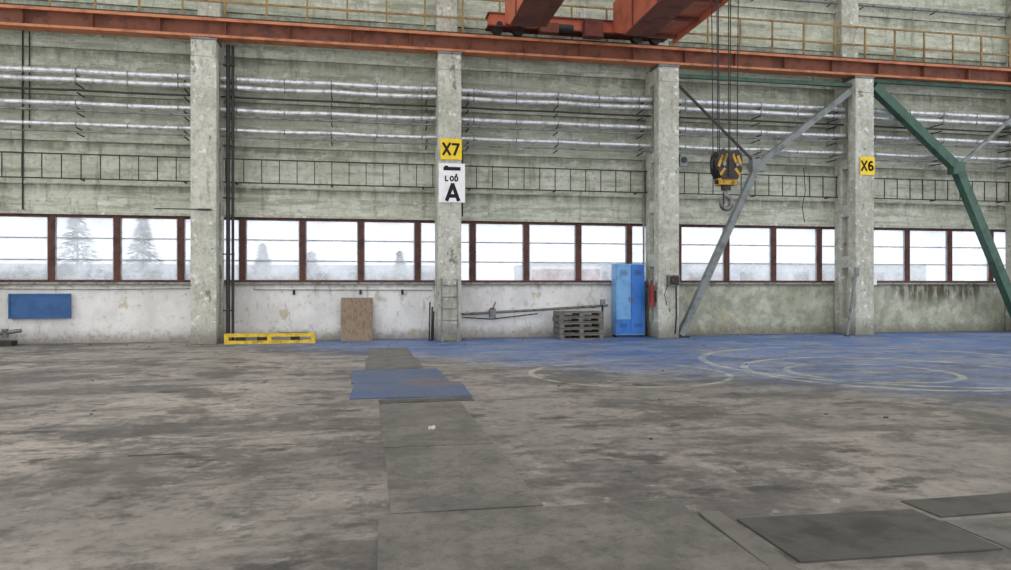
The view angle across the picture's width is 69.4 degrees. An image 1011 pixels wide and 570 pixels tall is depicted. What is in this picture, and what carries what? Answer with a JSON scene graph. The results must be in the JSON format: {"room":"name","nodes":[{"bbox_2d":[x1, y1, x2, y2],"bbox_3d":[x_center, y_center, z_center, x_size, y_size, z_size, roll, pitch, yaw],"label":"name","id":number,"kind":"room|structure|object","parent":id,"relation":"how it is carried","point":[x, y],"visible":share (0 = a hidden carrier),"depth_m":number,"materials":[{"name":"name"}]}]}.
{"room":"factory floor","nodes":[
{"label":"factory floor","id":0,"kind":"room"},
{"bbox_2d":[0,0,1006,343],"bbox_3d":[4.258,-4.550,21.024,48.000,12.000,0.250,0,0,-11],"label":"wall","id":1,"kind":"structure","parent":0,"point":[146,314],"depth_m":19.95,"materials":[{"name":"paint"}]},
{"bbox_2d":[0,213,50,281],"bbox_3d":[-11.966,-0.910,17.938,1.500,1.680,0.120,0,0,-11],"label":"window","id":2,"kind":"structure","parent":1,"relation":"in","point":[48,216],"depth_m":17.99,"materials":[{"name":"brown metal"}]},
{"bbox_2d":[22,31,29,208],"bbox_3d":[-11.730,-4.250,17.860,0.185,4.800,0.040,0,0,-11],"label":"conduit","id":3,"kind":"object","parent":1,"relation":"attached to","point":[22,31],"visible":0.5,"depth_m":17.85,"materials":[{"name":"black metal"}]},
{"bbox_2d":[8,294,70,318],"bbox_3d":[-11.380,0.515,17.879,1.380,0.610,0.148,0,0,-11],"label":"notice board","id":4,"kind":"object","parent":1,"relation":"attached to","point":[20,306],"visible":1,"depth_m":17.82,"materials":[{"name":"blue metal"}]},
{"bbox_2d":[51,214,116,281],"bbox_3d":[-10.492,-0.910,18.215,1.500,1.680,0.120,0,0,-11],"label":"window","id":5,"kind":"structure","parent":1,"relation":"in","point":[54,237],"depth_m":18.14,"materials":[{"name":"brown metal"}]},
{"bbox_2d":[0,65,190,82],"bbox_3d":[-10.409,-5.151,17.852,5.398,0.203,0.562,0,0,-11],"label":"insulated pipe","id":6,"kind":"object","parent":1,"relation":"attached to","point":[7,68],"visible":0.97,"depth_m":17.68,"materials":[{"name":"metal"}]},
{"bbox_2d":[0,98,190,116],"bbox_3d":[-10.409,-4.371,17.855,5.398,0.172,0.555,0,0,-11],"label":"insulated pipe","id":7,"kind":"object","parent":1,"relation":"attached to","point":[5,101],"visible":0.95,"depth_m":17.69,"materials":[{"name":"metal"}]},
{"bbox_2d":[0,151,190,183],"bbox_3d":[-10.441,-2.902,18.023,5.360,0.645,0.214,0,0,-11],"label":"ladder","id":8,"kind":"object","parent":1,"relation":"attached to","point":[1,152],"visible":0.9,"depth_m":17.93,"materials":[{"name":"black metal"}]},
{"bbox_2d":[0,120,190,133],"bbox_3d":[-10.410,-3.870,17.861,5.398,0.151,0.544,0,0,-11],"label":"insulated pipe","id":9,"kind":"object","parent":1,"relation":"attached to","point":[21,122],"visible":0.95,"depth_m":17.69,"materials":[{"name":"metal"}]},
{"bbox_2d":[0,106,190,121],"bbox_3d":[-10.416,-4.207,17.892,5.396,0.105,0.480,0,0,-11],"label":"pipe","id":10,"kind":"object","parent":1,"relation":"attached to","point":[1,107],"visible":0.93,"depth_m":17.76,"materials":[{"name":"black metal"}]},
{"bbox_2d":[0,86,190,101],"bbox_3d":[-10.416,-4.699,17.894,5.397,0.099,0.476,0,0,-11],"label":"pipe","id":11,"kind":"object","parent":1,"relation":"attached to","point":[6,87],"visible":0.95,"depth_m":17.75,"materials":[{"name":"black metal"}]},
{"bbox_2d":[0,128,190,140],"bbox_3d":[-10.417,-3.708,17.896,5.397,0.090,0.472,0,0,-11],"label":"pipe","id":12,"kind":"object","parent":1,"relation":"attached to","point":[184,135],"visible":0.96,"depth_m":17.75,"materials":[{"name":"black metal"}]},
{"bbox_2d":[0,74,190,93],"bbox_3d":[-10.409,-4.940,17.857,5.398,0.183,0.552,0,0,-11],"label":"insulated pipe","id":13,"kind":"object","parent":1,"relation":"attached to","point":[76,80],"visible":0.94,"depth_m":17.69,"materials":[{"name":"metal"}]},
{"bbox_2d":[117,215,179,281],"bbox_3d":[-9.018,-0.910,18.492,1.500,1.680,0.120,0,0,-11],"label":"window","id":14,"kind":"structure","parent":1,"relation":"in","point":[119,217],"depth_m":18.41,"materials":[{"name":"brown metal"}]},
{"bbox_2d":[180,216,241,281],"bbox_3d":[-7.544,-0.910,18.769,1.500,1.680,0.120,0,0,-11],"label":"window","id":15,"kind":"structure","parent":1,"relation":"in","point":[183,239],"depth_m":18.62,"materials":[{"name":"brown metal"}]},
{"bbox_2d":[242,217,301,281],"bbox_3d":[-6.069,-0.910,19.046,1.500,1.680,0.120,0,0,-11],"label":"window","id":16,"kind":"structure","parent":1,"relation":"in","point":[244,219],"depth_m":18.97,"materials":[{"name":"brown metal"}]},
{"bbox_2d":[220,75,436,93],"bbox_3d":[-4.512,-5.150,18.961,5.399,0.201,0.562,0,0,-11],"label":"insulated pipe","id":17,"kind":"object","parent":1,"relation":"attached to","point":[237,79],"visible":0.95,"depth_m":18.72,"materials":[{"name":"metal"}]},
{"bbox_2d":[220,107,436,122],"bbox_3d":[-4.512,-4.370,18.964,5.400,0.170,0.555,0,0,-11],"label":"insulated pipe","id":18,"kind":"object","parent":1,"relation":"attached to","point":[222,109],"visible":0.96,"depth_m":18.70,"materials":[{"name":"metal"}]},
{"bbox_2d":[220,127,436,142],"bbox_3d":[-4.513,-3.870,18.970,5.398,0.149,0.544,0,0,-11],"label":"insulated pipe","id":19,"kind":"object","parent":1,"relation":"attached to","point":[236,130],"visible":0.98,"depth_m":18.72,"materials":[{"name":"metal"}]},
{"bbox_2d":[221,115,435,130],"bbox_3d":[-4.519,-4.208,19.001,5.396,0.106,0.480,0,0,-11],"label":"pipe","id":20,"kind":"object","parent":1,"relation":"attached to","point":[222,116],"visible":0.94,"depth_m":18.78,"materials":[{"name":"black metal"}]},
{"bbox_2d":[221,96,435,112],"bbox_3d":[-4.520,-4.697,19.003,5.396,0.097,0.476,0,0,-11],"label":"pipe","id":21,"kind":"object","parent":1,"relation":"attached to","point":[237,97],"visible":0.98,"depth_m":18.79,"materials":[{"name":"black metal"}]},
{"bbox_2d":[221,135,435,148],"bbox_3d":[-4.520,-3.708,19.005,5.397,0.090,0.472,0,0,-11],"label":"pipe","id":22,"kind":"object","parent":1,"relation":"attached to","point":[426,144],"visible":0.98,"depth_m":18.77,"materials":[{"name":"black metal"}]},
{"bbox_2d":[220,84,436,104],"bbox_3d":[-4.513,-4.941,18.966,5.400,0.184,0.552,0,0,-11],"label":"insulated pipe","id":23,"kind":"object","parent":1,"relation":"attached to","point":[331,92],"visible":0.98,"depth_m":18.72,"materials":[{"name":"metal"}]},
{"bbox_2d":[223,158,434,188],"bbox_3d":[-4.544,-2.902,19.132,5.360,0.645,0.214,0,0,-11],"label":"ladder","id":24,"kind":"object","parent":1,"relation":"attached to","point":[297,161],"visible":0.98,"depth_m":19.01,"materials":[{"name":"black metal"}]},
{"bbox_2d":[302,218,360,281],"bbox_3d":[-4.595,-0.910,19.324,1.500,1.680,0.120,0,0,-11],"label":"window","id":25,"kind":"structure","parent":1,"relation":"in","point":[304,220],"depth_m":19.26,"materials":[{"name":"brown metal"}]},
{"bbox_2d":[361,219,416,281],"bbox_3d":[-3.121,-0.910,19.601,1.500,1.680,0.120,0,0,-11],"label":"window","id":26,"kind":"structure","parent":1,"relation":"in","point":[363,221],"depth_m":19.53,"materials":[{"name":"brown metal"}]},
{"bbox_2d":[417,220,472,281],"bbox_3d":[-1.647,-0.910,19.878,1.500,1.680,0.120,0,0,-11],"label":"window","id":27,"kind":"structure","parent":1,"relation":"in","point":[419,222],"depth_m":19.76,"materials":[{"name":"brown metal"}]},
{"bbox_2d":[0,282,995,283],"bbox_3d":[4.276,-0.045,20.926,48.000,0.050,0.190,0,0,-11],"label":"trim","id":28,"kind":"structure","parent":1,"relation":"attached to","point":[0,282],"depth_m":19.36,"materials":[{"name":"concrete"}]},
{"bbox_2d":[473,221,525,281],"bbox_3d":[-0.173,-0.910,20.155,1.500,1.680,0.120,0,0,-11],"label":"window","id":29,"kind":"structure","parent":1,"relation":"in","point":[523,224],"depth_m":20.12,"materials":[{"name":"brown metal"}]},
{"bbox_2d":[0,210,1005,229],"bbox_3d":[4.286,-1.780,20.877,48.000,0.060,0.050,0,0,-11],"label":"trim","id":30,"kind":"structure","parent":1,"relation":"attached to","point":[22,212],"depth_m":19.83,"materials":[{"name":"concrete"}]},
{"bbox_2d":[0,181,1005,205],"bbox_3d":[4.284,-2.510,20.884,48.000,0.060,0.035,0,0,-11],"label":"trim","id":31,"kind":"structure","parent":1,"relation":"attached to","point":[15,182],"depth_m":19.66,"materials":[{"name":"paint"}]},
{"bbox_2d":[461,302,607,319],"bbox_3d":[0.827,0.694,20.089,4.154,0.502,0.318,0,0,-11],"label":"pipe","id":32,"kind":"object","parent":1,"relation":"attached to","point":[492,312],"visible":0.94,"depth_m":19.97,"materials":[{"name":"grey metal"}]},
{"bbox_2d":[526,222,577,281],"bbox_3d":[1.301,-0.910,20.432,1.500,1.680,0.120,0,0,-11],"label":"window","id":33,"kind":"structure","parent":1,"relation":"in","point":[528,224],"depth_m":20.37,"materials":[{"name":"brown metal"}]},
{"bbox_2d":[465,165,646,193],"bbox_3d":[1.353,-2.902,20.241,5.360,0.645,0.214,0,0,-11],"label":"ladder","id":34,"kind":"object","parent":1,"relation":"attached to","point":[600,170],"visible":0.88,"depth_m":20.14,"materials":[{"name":"black metal"}]},
{"bbox_2d":[461,125,650,138],"bbox_3d":[1.377,-4.208,20.110,5.397,0.107,0.480,0,0,-11],"label":"pipe","id":35,"kind":"object","parent":1,"relation":"attached to","point":[468,126],"visible":0.94,"depth_m":19.88,"materials":[{"name":"black metal"}]},
{"bbox_2d":[461,107,650,121],"bbox_3d":[1.377,-4.698,20.112,5.396,0.098,0.476,0,0,-11],"label":"pipe","id":36,"kind":"object","parent":1,"relation":"attached to","point":[468,108],"visible":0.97,"depth_m":19.89,"materials":[{"name":"black metal"}]},
{"bbox_2d":[461,88,651,104],"bbox_3d":[1.385,-5.151,20.070,5.400,0.201,0.562,0,0,-11],"label":"insulated pipe","id":37,"kind":"object","parent":1,"relation":"attached to","point":[468,91],"visible":0.91,"depth_m":19.81,"materials":[{"name":"metal"}]},
{"bbox_2d":[461,117,651,134],"bbox_3d":[1.384,-4.370,20.073,5.397,0.170,0.555,0,0,-11],"label":"insulated pipe","id":38,"kind":"object","parent":1,"relation":"attached to","point":[473,120],"visible":0.98,"depth_m":19.82,"materials":[{"name":"metal"}]},
{"bbox_2d":[461,137,651,150],"bbox_3d":[1.383,-3.871,20.078,5.397,0.152,0.544,0,0,-11],"label":"insulated pipe","id":39,"kind":"object","parent":1,"relation":"attached to","point":[468,139],"visible":0.98,"depth_m":19.82,"materials":[{"name":"metal"}]},
{"bbox_2d":[462,144,650,155],"bbox_3d":[1.377,-3.707,20.114,5.397,0.088,0.472,0,0,-11],"label":"pipe","id":40,"kind":"object","parent":1,"relation":"attached to","point":[468,145],"visible":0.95,"depth_m":19.88,"materials":[{"name":"black metal"}]},
{"bbox_2d":[461,96,651,114],"bbox_3d":[1.384,-4.942,20.075,5.399,0.185,0.552,0,0,-11],"label":"insulated pipe","id":41,"kind":"object","parent":1,"relation":"attached to","point":[463,98],"visible":0.98,"depth_m":19.81,"materials":[{"name":"metal"}]},
{"bbox_2d":[578,223,628,282],"bbox_3d":[2.776,-0.910,20.710,1.500,1.680,0.120,0,0,-11],"label":"window","id":42,"kind":"structure","parent":1,"relation":"in","point":[580,225],"depth_m":20.62,"materials":[{"name":"brown metal"}]},
{"bbox_2d":[679,224,726,282],"bbox_3d":[5.724,-0.910,21.264,1.500,1.680,0.120,0,0,-11],"label":"window","id":43,"kind":"structure","parent":1,"relation":"in","point":[724,254],"depth_m":21.22,"materials":[{"name":"brown metal"}]},
{"bbox_2d":[727,225,773,282],"bbox_3d":[7.198,-0.910,21.541,1.500,1.680,0.120,0,0,-11],"label":"window","id":44,"kind":"structure","parent":1,"relation":"in","point":[771,228],"depth_m":21.56,"materials":[{"name":"brown metal"}]},
{"bbox_2d":[679,172,837,198],"bbox_3d":[7.249,-2.902,21.349,5.360,0.645,0.214,0,0,-11],"label":"ladder","id":45,"kind":"object","parent":1,"relation":"attached to","point":[698,173],"visible":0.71,"depth_m":21.36,"materials":[{"name":"black metal"}]},
{"bbox_2d":[679,134,843,146],"bbox_3d":[7.274,-4.208,21.219,5.397,0.106,0.480,0,0,-11],"label":"pipe","id":46,"kind":"object","parent":1,"relation":"attached to","point":[691,135],"visible":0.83,"depth_m":21.01,"materials":[{"name":"black metal"}]},
{"bbox_2d":[679,116,843,129],"bbox_3d":[7.273,-4.698,21.221,5.396,0.098,0.476,0,0,-11],"label":"pipe","id":47,"kind":"object","parent":1,"relation":"attached to","point":[759,121],"visible":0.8,"depth_m":21.04,"materials":[{"name":"black metal"}]},
{"bbox_2d":[679,99,845,113],"bbox_3d":[7.282,-5.151,21.179,5.397,0.201,0.562,0,0,-11],"label":"insulated pipe","id":48,"kind":"object","parent":1,"relation":"attached to","point":[760,105],"visible":0.77,"depth_m":20.94,"materials":[{"name":"metal"}]},
{"bbox_2d":[679,127,845,139],"bbox_3d":[7.281,-4.370,21.182,5.398,0.171,0.555,0,0,-11],"label":"insulated pipe","id":49,"kind":"object","parent":1,"relation":"attached to","point":[687,129],"visible":0.77,"depth_m":20.94,"materials":[{"name":"metal"}]},
{"bbox_2d":[679,145,845,156],"bbox_3d":[7.280,-3.869,21.187,5.398,0.149,0.544,0,0,-11],"label":"insulated pipe","id":50,"kind":"object","parent":1,"relation":"attached to","point":[680,146],"visible":0.81,"depth_m":20.96,"materials":[{"name":"metal"}]},
{"bbox_2d":[679,106,845,122],"bbox_3d":[7.281,-4.940,21.184,5.398,0.182,0.552,0,0,-11],"label":"insulated pipe","id":51,"kind":"object","parent":1,"relation":"attached to","point":[687,109],"visible":0.88,"depth_m":20.95,"materials":[{"name":"metal"}]},
{"bbox_2d":[774,226,819,282],"bbox_3d":[8.672,-0.910,21.819,1.500,1.680,0.120,0,0,-11],"label":"window","id":52,"kind":"structure","parent":1,"relation":"in","point":[817,229],"depth_m":21.81,"materials":[{"name":"brown metal"}]},
{"bbox_2d":[874,228,907,282],"bbox_3d":[11.620,-0.910,22.373,1.500,1.680,0.120,0,0,-11],"label":"window","id":53,"kind":"structure","parent":1,"relation":"in","point":[905,230],"depth_m":22.44,"materials":[{"name":"brown metal"}]},
{"bbox_2d":[908,228,949,282],"bbox_3d":[13.095,-0.910,22.650,1.500,1.680,0.120,0,0,-11],"label":"window","id":54,"kind":"structure","parent":1,"relation":"in","point":[947,231],"depth_m":22.66,"materials":[{"name":"brown metal"}]},
{"bbox_2d":[858,3,1009,20],"bbox_3d":[13.145,-8.410,22.463,5.397,0.150,0.204,0,0,-11],"label":"pipe","id":55,"kind":"object","parent":1,"relation":"attached to","point":[863,5],"visible":1,"depth_m":22.38,"materials":[{"name":"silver metal"}]},
{"bbox_2d":[874,178,1009,202],"bbox_3d":[13.146,-2.902,22.458,5.360,0.645,0.214,0,0,-11],"label":"ladder","id":56,"kind":"object","parent":1,"relation":"attached to","point":[897,179],"visible":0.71,"depth_m":22.36,"materials":[{"name":"black metal"}]},
{"bbox_2d":[874,108,1010,119],"bbox_3d":[13.178,-5.151,22.288,5.398,0.202,0.562,0,0,-11],"label":"insulated pipe","id":57,"kind":"object","parent":1,"relation":"attached to","point":[942,114],"visible":0.77,"depth_m":22.09,"materials":[{"name":"metal"}]},
{"bbox_2d":[874,135,1010,146],"bbox_3d":[13.177,-4.371,22.291,5.397,0.172,0.555,0,0,-11],"label":"insulated pipe","id":58,"kind":"object","parent":1,"relation":"attached to","point":[903,138],"visible":0.78,"depth_m":22.07,"materials":[{"name":"metal"}]},
{"bbox_2d":[874,152,1010,163],"bbox_3d":[13.176,-3.869,22.296,5.398,0.149,0.544,0,0,-11],"label":"insulated pipe","id":59,"kind":"object","parent":1,"relation":"attached to","point":[875,153],"visible":0.7,"depth_m":21.97,"materials":[{"name":"metal"}]},
{"bbox_2d":[874,115,1010,129],"bbox_3d":[13.177,-4.941,22.293,5.397,0.183,0.552,0,0,-11],"label":"insulated pipe","id":60,"kind":"object","parent":1,"relation":"attached to","point":[882,118],"visible":0.7,"depth_m":22.09,"materials":[{"name":"metal"}]},
{"bbox_2d":[950,229,991,282],"bbox_3d":[14.569,-0.910,22.927,1.500,1.680,0.120,0,0,-11],"label":"window","id":61,"kind":"structure","parent":1,"relation":"in","point":[989,273],"depth_m":22.85,"materials":[{"name":"brown metal"}]},
{"bbox_2d":[0,331,1010,569],"bbox_3d":[7.123,1.575,5.410,60.000,0.250,32.000,0,0,-11],"label":"floor","id":62,"kind":"structure","parent":0,"point":[279,469],"depth_m":6.99,"materials":[{"name":"concrete"}]},
{"bbox_2d":[190,36,223,344],"bbox_3d":[-7.421,-2.288,18.197,0.640,7.475,0.990,0,0,-11],"label":"concrete column","id":63,"kind":"structure","parent":62,"relation":"on","point":[207,53],"depth_m":17.73,"materials":[{"name":"grey concrete"}]},
{"bbox_2d":[198,0,222,48],"bbox_3d":[-7.482,-8.280,18.521,0.560,4.500,0.330,0,0,-11],"label":"column","id":64,"kind":"structure","parent":63,"relation":"on","point":[204,8],"depth_m":18.36,"materials":[{"name":"concrete"}]},
{"bbox_2d":[223,45,234,339],"bbox_3d":[-6.877,-2.250,18.147,0.270,7.400,0.110,0,0,-11],"label":"pipes","id":65,"kind":"object","parent":62,"relation":"on","point":[227,64],"visible":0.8,"depth_m":18.12,"materials":[{"name":"black metal"}]},
{"bbox_2d":[224,332,315,343],"bbox_3d":[-5.832,1.310,18.135,2.160,0.280,0.200,0,0,-11],"label":"beam","id":66,"kind":"structure","parent":62,"relation":"on","point":[262,338],"depth_m":18.06,"materials":[{"name":"yellow metal"}]},
{"bbox_2d":[341,298,372,340],"bbox_3d":[-3.894,0.895,19.140,0.820,1.121,0.339,0,0,-11],"label":"plywood board","id":67,"kind":"object","parent":62,"relation":"on","point":[356,313],"visible":1,"depth_m":19.13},
{"bbox_2d":[368,348,413,357],"bbox_3d":[-2.473,1.445,15.586,0.900,0.010,2.250,0,0,-11],"label":"cover plate","id":68,"kind":"object","parent":62,"relation":"on","point":[372,352],"visible":0.98,"depth_m":15.35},
{"bbox_2d":[365,357,422,369],"bbox_3d":[-2.080,1.445,13.498,1.000,0.010,1.900,0,0,-11],"label":"cover plate","id":69,"kind":"object","parent":62,"relation":"on","point":[370,363],"visible":0.98,"depth_m":13.40,"materials":[{"name":"metal"}]},
{"bbox_2d":[351,368,448,383],"bbox_3d":[-1.719,1.443,11.633,1.469,0.014,1.725,0,0,-11],"label":"cover plate","id":70,"kind":"object","parent":62,"relation":"on","point":[424,374],"visible":0.89,"depth_m":11.46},
{"bbox_2d":[350,381,471,399],"bbox_3d":[-1.322,1.441,10.059,1.584,0.018,1.447,0,0,-11],"label":"cover plate","id":71,"kind":"object","parent":62,"relation":"on","point":[395,390],"visible":1,"depth_m":9.91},
{"bbox_2d":[378,397,473,403],"bbox_3d":[-0.993,1.445,9.149,1.170,0.010,0.250,0,0,-13],"label":"cover plate","id":72,"kind":"object","parent":62,"relation":"on","point":[453,398],"visible":1,"depth_m":9.10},
{"bbox_2d":[379,402,492,447],"bbox_3d":[-0.821,1.446,7.747,0.990,0.008,2.370,0,0,-11],"label":"cover plate","id":73,"kind":"object","parent":62,"relation":"on","point":[402,425],"visible":1,"depth_m":7.44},
{"bbox_2d":[435,51,461,340],"bbox_3d":[-1.524,-2.288,19.306,0.640,7.475,0.990,0,0,-11],"label":"concrete column","id":74,"kind":"structure","parent":62,"relation":"on","point":[447,63],"depth_m":18.84,"materials":[{"name":"grey concrete"}]},
{"bbox_2d":[436,0,457,31],"bbox_3d":[-1.585,-8.280,19.630,0.560,4.500,0.330,0,0,-11],"label":"column","id":75,"kind":"structure","parent":74,"relation":"on","point":[443,7],"depth_m":19.47,"materials":[{"name":"concrete"}]},
{"bbox_2d":[440,138,461,159],"bbox_3d":[-1.401,-3.500,18.815,0.550,0.540,0.038,0,0,-11],"label":"number sign","id":76,"kind":"object","parent":74,"relation":"attached to","point":[450,149],"visible":1,"depth_m":18.80,"materials":[{"name":"yellow metal"}]},
{"bbox_2d":[439,163,464,202],"bbox_3d":[-1.381,-2.630,18.817,0.680,1.000,0.041,0,0,-11],"label":"letter sign","id":77,"kind":"object","parent":74,"relation":"attached to","point":[451,176],"visible":1,"depth_m":18.80,"materials":[{"name":"white metal"}]},
{"bbox_2d":[441,279,458,341],"bbox_3d":[-1.425,0.648,18.671,0.440,1.611,0.275,0,0,-11],"label":"ladder","id":78,"kind":"object","parent":62,"relation":"on","point":[456,285],"visible":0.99,"depth_m":18.65,"materials":[{"name":"grey metal"}]},
{"bbox_2d":[384,444,542,513],"bbox_3d":[-0.409,1.445,5.611,0.990,0.010,1.860,0,0,-11],"label":"cover plate","id":79,"kind":"object","parent":62,"relation":"on","point":[460,477],"visible":0.88,"depth_m":5.38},
{"bbox_2d":[377,500,771,569],"bbox_3d":[0.374,1.441,3.530,2.002,0.018,2.434,0,0,-11],"label":"cover plate","id":80,"kind":"object","parent":62,"relation":"on","point":[659,534],"visible":1,"depth_m":4.06,"materials":[{"name":"metal"}]},
{"bbox_2d":[552,311,603,338],"bbox_3d":[1.976,1.083,19.908,1.254,0.735,0.700,0,0,-11],"label":"pallets","id":81,"kind":"object","parent":62,"relation":"on","point":[577,317],"visible":1,"depth_m":19.65,"materials":[{"name":"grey wood"}]},
{"bbox_2d":[611,264,644,336],"bbox_3d":[3.439,0.430,20.453,0.844,2.040,0.430,0,0,-11],"label":"tall cabinet","id":82,"kind":"object","parent":62,"relation":"on","point":[627,280],"visible":1,"depth_m":20.28,"materials":[{"name":"blue metal"}]},
{"bbox_2d":[645,64,679,337],"bbox_3d":[4.372,-2.288,20.415,0.640,7.475,0.990,0,0,-11],"label":"concrete column","id":83,"kind":"structure","parent":62,"relation":"on","point":[661,83],"depth_m":19.96,"materials":[{"name":"grey concrete"}]},
{"bbox_2d":[0,3,1010,86],"bbox_3d":[4.431,-6.310,20.105,48.000,0.560,0.360,0,0,-11],"label":"beam","id":84,"kind":"structure","parent":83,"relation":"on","point":[24,17],"depth_m":19.03,"materials":[{"name":"metal"}]},
{"bbox_2d":[2,0,1010,67],"bbox_3d":[4.364,-7.071,20.459,48.000,1.162,0.040,0,0,-11],"label":"walkway railing","id":85,"kind":"object","parent":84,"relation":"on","point":[306,7],"visible":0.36,"depth_m":20.91,"materials":[{"name":"metal"}]},
{"bbox_2d":[485,0,742,211],"bbox_3d":[4.242,-4.729,7.473,5.000,7.242,25.120,0,0,-11],"label":"crane","id":86,"kind":"object","parent":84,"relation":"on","point":[654,22],"visible":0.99,"depth_m":17.59,"materials":[{"name":"red metal"}]},
{"bbox_2d":[679,73,851,87],"bbox_3d":[7.372,-5.790,20.699,5.360,0.100,0.120,0,0,-11],"label":"strut","id":87,"kind":"object","parent":83,"relation":"attached to","point":[683,76],"visible":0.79,"depth_m":20.67,"materials":[{"name":"green metal"}]},
{"bbox_2d":[698,511,800,569],"bbox_3d":[1.352,1.439,4.121,0.140,0.022,1.000,0,0,-8],"label":"cover plate","id":88,"kind":"object","parent":62,"relation":"on","point":[720,521],"visible":0.97,"depth_m":4.08,"materials":[{"name":"metal"}]},
{"bbox_2d":[679,84,851,337],"bbox_3d":[7.367,-2.109,20.698,5.372,7.117,0.300,0,0,-11],"label":"brace","id":89,"kind":"object","parent":62,"relation":"on","point":[756,166],"visible":0.87,"depth_m":20.48,"materials":[{"name":"grey metal"}]},
{"bbox_2d":[835,76,874,334],"bbox_3d":[10.269,-2.288,21.524,0.640,7.475,0.990,0,0,-11],"label":"concrete column","id":90,"kind":"structure","parent":62,"relation":"on","point":[854,204],"depth_m":21.09,"materials":[{"name":"grey concrete"}]},
{"bbox_2d":[835,0,857,82],"bbox_3d":[10.208,-8.280,21.848,0.560,4.500,0.330,0,0,-11],"label":"column","id":91,"kind":"structure","parent":90,"relation":"on","point":[846,11],"depth_m":21.70,"materials":[{"name":"concrete"}]},
{"bbox_2d":[860,157,874,174],"bbox_3d":[10.421,-3.430,21.038,0.460,0.520,0.038,0,0,-11],"label":"number sign","id":92,"kind":"object","parent":90,"relation":"attached to","point":[867,164],"visible":1,"depth_m":21.02,"materials":[{"name":"yellow metal"}]},
{"bbox_2d":[874,79,1010,90],"bbox_3d":[13.268,-5.960,21.808,5.360,0.100,0.120,0,0,-11],"label":"strut","id":93,"kind":"object","parent":90,"relation":"attached to","point":[881,81],"visible":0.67,"depth_m":21.72,"materials":[{"name":"green metal"}]},
{"bbox_2d":[737,509,1001,562],"bbox_3d":[2.071,1.443,4.246,1.218,0.014,0.731,0,0,-11],"label":"cover plate","id":94,"kind":"object","parent":62,"relation":"on","point":[902,532],"visible":1,"depth_m":4.18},
{"bbox_2d":[874,82,1010,317],"bbox_3d":[13.282,-2.220,21.810,5.332,7.341,0.300,0,0,-11],"label":"brace","id":95,"kind":"object","parent":62,"relation":"on","point":[957,169],"visible":0.94,"depth_m":21.82,"materials":[{"name":"metal"}]},
{"bbox_2d":[901,493,1010,517],"bbox_3d":[3.361,1.444,4.855,1.406,0.012,0.364,0,0,-11],"label":"cover plate","id":96,"kind":"object","parent":62,"relation":"on","point":[942,507],"visible":1,"depth_m":4.78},
{"bbox_2d":[943,516,1010,548],"bbox_3d":[3.438,1.446,4.335,1.440,0.008,0.550,0,0,-11],"label":"cover plate","id":97,"kind":"object","parent":62,"relation":"on","point":[997,530],"visible":1,"depth_m":4.34,"materials":[{"name":"metal"}]},
{"bbox_2d":[1005,93,1010,330],"bbox_3d":[16.166,-2.288,22.632,0.640,7.475,0.990,0,0,-11],"label":"concrete column","id":98,"kind":"structure","parent":62,"relation":"on","point":[1008,96],"depth_m":22.98,"materials":[{"name":"grey concrete"}]},
{"bbox_2d":[1006,0,1010,93],"bbox_3d":[16.105,-8.280,22.957,0.560,4.500,0.330,0,0,-11],"label":"column","id":99,"kind":"structure","parent":98,"relation":"on","point":[1008,2],"depth_m":22.96,"materials":[{"name":"concrete"}]},
{"label":"outside","id":100,"kind":"structure","parent":0,"visible":0},
{"bbox_3d":[1.803,1.675,71.576,150.000,0.250,99.980,0,0,-11],"label":"ground","id":101,"kind":"structure","parent":100,"visible":0},
{"bbox_2d":[0,263,40,279],"bbox_3d":[-19.035,0.357,28.092,2.026,2.386,2.442,0,0,-11],"label":"bush","id":102,"kind":"object","parent":101,"relation":"on","point":[14,273],"visible":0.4,"depth_m":28.04,"materials":[{"name":"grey plant"}]},
{"bbox_2d":[32,260,79,279],"bbox_3d":[-16.240,0.326,26.256,1.698,2.448,2.054,0,0,-11],"label":"bare tree","id":103,"kind":"object","parent":101,"relation":"on","point":[63,272],"visible":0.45,"depth_m":26.25,"materials":[{"name":"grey plant"}]},
{"bbox_2d":[57,218,107,279],"bbox_3d":[-18.266,-1.014,31.172,3.289,5.128,3.334,0,0,-11],"label":"evergreen tree","id":104,"kind":"object","parent":101,"relation":"on","point":[76,222],"visible":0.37,"depth_m":31.11,"materials":[{"name":"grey plant"}]},
{"bbox_2d":[122,219,168,279],"bbox_3d":[-15.221,-0.708,30.737,3.302,4.516,3.218,0,0,-11],"label":"evergreen tree","id":105,"kind":"object","parent":101,"relation":"on","point":[143,229],"visible":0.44,"depth_m":30.57,"materials":[{"name":"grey plant"}]},
{"bbox_2d":[248,243,274,279],"bbox_3d":[-11.482,-0.217,34.490,2.532,3.535,2.404,0,0,-11],"label":"evergreen tree","id":106,"kind":"object","parent":101,"relation":"on","point":[261,266],"visible":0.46,"depth_m":34.32,"materials":[{"name":"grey plant"}]},
{"bbox_2d":[307,251,322,279],"bbox_3d":[-9.011,-0.018,33.948,2.432,3.136,2.630,0,0,-11],"label":"evergreen tree","id":107,"kind":"object","parent":101,"relation":"on","point":[312,268],"visible":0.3,"depth_m":33.76,"materials":[{"name":"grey plant"}]},
{"bbox_2d":[388,251,409,279],"bbox_3d":[-5.466,-0.118,37.658,2.351,3.335,2.421,0,0,-11],"label":"evergreen tree","id":108,"kind":"object","parent":101,"relation":"on","point":[400,274],"visible":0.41,"depth_m":37.49,"materials":[{"name":"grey plant"}]},
{"bbox_2d":[0,263,925,280],"bbox_3d":[1.994,-0.300,70.559,90.000,3.700,22.050,0,0,-11],"label":"buildings","id":109,"kind":"structure","parent":101,"relation":"on","point":[738,272],"depth_m":72.33,"materials":[{"name":"grey metal"}]},
{"bbox_2d":[531,266,600,279],"bbox_3d":[3.484,0.250,42.618,3.500,2.600,2.620,0,0,-11],"label":"shipping container","id":110,"kind":"object","parent":101,"relation":"on","point":[541,272],"visible":0.34,"depth_m":41.35,"materials":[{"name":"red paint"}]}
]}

